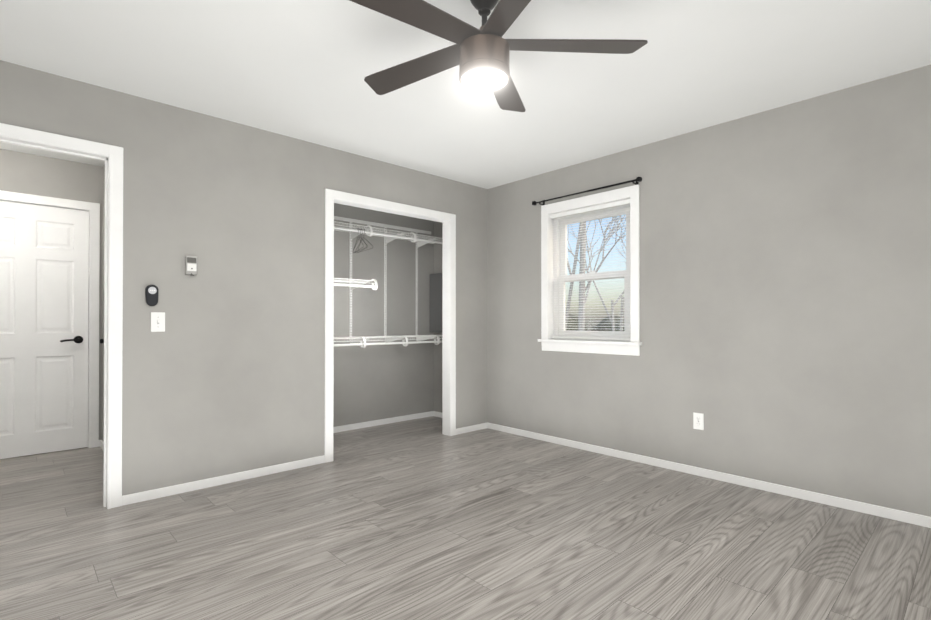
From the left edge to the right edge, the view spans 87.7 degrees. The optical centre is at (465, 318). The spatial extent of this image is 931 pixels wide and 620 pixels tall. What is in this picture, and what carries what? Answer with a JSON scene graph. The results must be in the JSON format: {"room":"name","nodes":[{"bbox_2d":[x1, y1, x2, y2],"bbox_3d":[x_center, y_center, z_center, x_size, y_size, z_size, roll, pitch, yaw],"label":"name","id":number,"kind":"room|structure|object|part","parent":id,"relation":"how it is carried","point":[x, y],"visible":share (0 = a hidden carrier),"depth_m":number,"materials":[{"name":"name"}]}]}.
{"room":"empty bedroom","nodes":[
{"label":"empty bedroom","id":0,"kind":"room"},
{"bbox_2d":[0,149,102,439],"bbox_3d":[-3.909,-0.114,3.615,2.120,2.440,0.100,0,-1,-43],"label":"wall","id":1,"kind":"structure","parent":0,"point":[27,173],"depth_m":4.04,"materials":[{"name":"beige paint"}]},
{"bbox_2d":[0,200,88,458],"bbox_3d":[-3.557,0.087,3.912,0.807,2.030,0.156,0,-1,-43],"label":"hall door","id":2,"kind":"structure","parent":1,"relation":"in","point":[44,268],"depth_m":3.98,"materials":[{"name":"white paint"}]},
{"bbox_3d":[-3.342,0.178,4.111,0.156,0.066,0.156,0,-1,-43],"label":"lever","id":3,"kind":"part","parent":2,"relation":"part of","materials":[{"name":"black metal"}]},
{"bbox_2d":[0,190,99,447],"bbox_3d":[-3.564,0.053,3.920,0.953,2.110,0.120,0,-1,-43],"label":"door frame","id":4,"kind":"structure","parent":1,"relation":"attached to","point":[94,276],"depth_m":4.17,"materials":[{"name":"white paint"}]},
{"bbox_2d":[102,164,104,440],"bbox_3d":[-2.563,-0.114,3.650,0.100,2.440,1.680,0,-1,-43],"label":"wall","id":5,"kind":"structure","parent":0,"point":[103,303],"depth_m":4.19,"materials":[{"name":"beige paint"}]},
{"bbox_2d":[0,60,486,495],"bbox_3d":[-1.584,-0.116,3.344,5.160,2.440,0.100,0,-1,-43],"label":"wall","id":6,"kind":"structure","parent":0,"point":[222,374],"depth_m":3.25,"materials":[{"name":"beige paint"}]},
{"bbox_2d":[0,123,122,508],"bbox_3d":[-2.403,0.044,2.569,0.950,2.110,0.120,0,-1,-43],"label":"door frame","id":7,"kind":"structure","parent":6,"relation":"attached to","point":[113,154],"depth_m":2.82,"materials":[{"name":"white paint"}]},
{"bbox_2d":[99,440,102,449],"bbox_3d":[-3.303,1.073,2.954,1.920,0.057,1.680,0,-1,-43],"label":"baseboard","id":8,"kind":"structure","parent":6,"relation":"attached to","point":[101,443],"depth_m":4.15,"materials":[{"name":"white paint"}]},
{"bbox_2d":[145,285,158,305],"bbox_3d":[-1.911,-0.141,2.954,0.067,0.132,0.028,0,-1,-43],"label":"remote holder","id":9,"kind":"object","parent":6,"relation":"attached to","point":[151,292],"visible":1,"depth_m":2.94,"materials":[{"name":"grey plastic"}]},
{"bbox_2d":[151,312,164,331],"bbox_3d":[-1.890,0.021,2.980,0.075,0.120,0.016,0,-1,-43],"label":"light switch","id":10,"kind":"object","parent":6,"relation":"attached to","point":[157,321],"visible":1,"depth_m":2.98,"materials":[{"name":"white plastic"}]},
{"bbox_2d":[185,256,196,275],"bbox_3d":[-1.751,-0.336,3.098,0.064,0.128,0.036,0,-1,-43],"label":"thermostat","id":11,"kind":"object","parent":6,"relation":"attached to","point":[190,265],"visible":1,"depth_m":3.09,"materials":[{"name":"white plastic"}]},
{"bbox_2d":[122,455,324,505],"bbox_3d":[-1.554,1.075,3.287,1.283,0.057,0.012,0,-1,-43],"label":"baseboard","id":12,"kind":"structure","parent":6,"relation":"attached to","point":[128,499],"depth_m":3.20,"materials":[{"name":"white paint"}]},
{"bbox_2d":[324,189,455,462],"bbox_3d":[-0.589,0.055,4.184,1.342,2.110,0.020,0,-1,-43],"label":"trim","id":13,"kind":"structure","parent":6,"relation":"attached to","point":[331,196],"depth_m":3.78,"materials":[{"name":"white paint"}]},
{"bbox_2d":[456,423,485,434],"bbox_3d":[0.055,1.085,4.778,0.417,0.057,0.014,0,-1,-43],"label":"baseboard","id":14,"kind":"structure","parent":6,"relation":"attached to","point":[462,430],"depth_m":4.77,"materials":[{"name":"white paint"}]},
{"bbox_2d":[333,203,433,426],"bbox_3d":[-1.168,-0.105,4.917,2.410,2.440,0.100,0,-1,-43],"label":"wall","id":15,"kind":"structure","parent":0,"point":[374,382],"depth_m":5.11,"materials":[{"name":"beige paint"}]},
{"bbox_2d":[333,411,441,432],"bbox_3d":[-0.894,1.084,4.570,2.150,0.057,0.770,0,-1,-43],"label":"baseboard","id":16,"kind":"structure","parent":15,"relation":"attached to","point":[336,429],"depth_m":5.12,"materials":[{"name":"white paint"}]},
{"bbox_2d":[334,216,441,347],"bbox_3d":[-0.956,-0.365,4.646,2.126,1.280,0.588,0,-1,-43],"label":"closet shelving","id":17,"kind":"object","parent":15,"relation":"attached to","point":[353,284],"visible":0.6,"depth_m":4.85,"materials":[{"name":"white metal"}]},
{"bbox_2d":[0,416,930,619],"bbox_3d":[-0.733,1.158,2.433,5.180,0.120,6.340,0,-1,-43],"label":"floor","id":18,"kind":"structure","parent":0,"point":[425,518],"depth_m":2.35,"materials":[{"name":"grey wood"}]},
{"bbox_2d":[0,0,930,188],"bbox_3d":[-0.733,-1.392,2.450,5.180,0.100,6.340,0,-1,-43],"label":"ceiling","id":19,"kind":"structure","parent":0,"point":[300,69],"depth_m":2.57,"materials":[{"name":"white paint"}]},
{"bbox_2d":[349,0,647,111],"bbox_3d":[0.040,-1.150,1.954,1.222,0.390,1.242,0,-1,-43],"label":"fan","id":20,"kind":"object","parent":19,"relation":"hanging from","point":[480,57],"visible":1,"depth_m":1.91,"materials":[{"name":"black metal"}]},
{"bbox_2d":[461,68,507,90],"bbox_3d":[0.077,-0.959,1.957,0.187,0.007,0.187,0,-1,-43],"label":"diffuser","id":21,"kind":"object","parent":20,"relation":"attached to","point":[473,79],"depth_m":1.94,"materials":[{"name":"white glass"}]},
{"bbox_2d":[434,65,930,516],"bbox_3d":[1.436,-0.113,3.765,0.160,2.440,5.330,0,-1,-43],"label":"wall","id":22,"kind":"structure","parent":0,"point":[785,295],"depth_m":3.12,"materials":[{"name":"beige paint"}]},
{"bbox_2d":[430,273,441,331],"bbox_3d":[-0.279,-0.177,5.428,0.093,0.660,0.300,0,-1,-43],"label":"box","id":23,"kind":"object","parent":22,"relation":"attached to","point":[435,302],"visible":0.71,"depth_m":5.42,"materials":[{"name":"grey"}]},
{"bbox_2d":[532,177,641,205],"bbox_3d":[0.992,-1.062,4.075,0.078,0.050,1.053,0,-1,-43],"label":"curtain rod","id":24,"kind":"object","parent":22,"relation":"attached to","point":[637,180],"visible":1,"depth_m":3.95,"materials":[{"name":"black metal"}]},
{"bbox_2d":[538,184,641,355],"bbox_3d":[1.062,-0.372,4.127,0.198,1.324,0.983,0,-1,-43],"label":"window unit","id":25,"kind":"structure","parent":22,"relation":"in","point":[557,218],"depth_m":4.12,"materials":[{"name":"white paint"}]},
{"bbox_3d":[1.108,-0.378,4.169,0.075,1.166,0.827,0,-1,-43],"label":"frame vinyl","id":26,"kind":"part","parent":25,"relation":"part of","materials":[{"name":"white plastic"}]},
{"bbox_2d":[693,412,703,429],"bbox_3d":[1.641,0.723,3.414,0.009,0.115,0.070,0,-1,-43],"label":"electrical outlet","id":27,"kind":"object","parent":22,"relation":"attached to","point":[698,420],"visible":1,"depth_m":3.41,"materials":[{"name":"white plastic"}]},
{"bbox_2d":[486,422,930,527],"bbox_3d":[1.658,1.076,3.391,0.012,0.057,4.230,0,-1,-43],"label":"baseboard","id":28,"kind":"structure","parent":22,"relation":"attached to","point":[880,511],"depth_m":3.19,"materials":[{"name":"white paint"}]},
{"label":"outside","id":29,"kind":"structure","parent":0,"visible":0},
{"bbox_3d":[29.714,1.973,32.305,79.540,0.150,80.000,0,-1,-43],"label":"ground","id":30,"kind":"structure","parent":29,"visible":0},
{"bbox_2d":[566,314,623,330],"bbox_3d":[6.796,0.901,27.368,4.000,2.606,13.606,0,-1,-43],"label":"house","id":31,"kind":"structure","parent":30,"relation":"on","point":[598,328],"depth_m":26.50,"materials":[{"name":"grey"}]},
{"bbox_2d":[565,215,625,330],"bbox_3d":[5.920,-4.800,17.683,5.370,13.218,14.058,0,0,20],"label":"trees","id":32,"kind":"object","parent":30,"relation":"on","point":[581,269],"depth_m":13.85,"materials":[{"name":"brown plant"}]}
]}

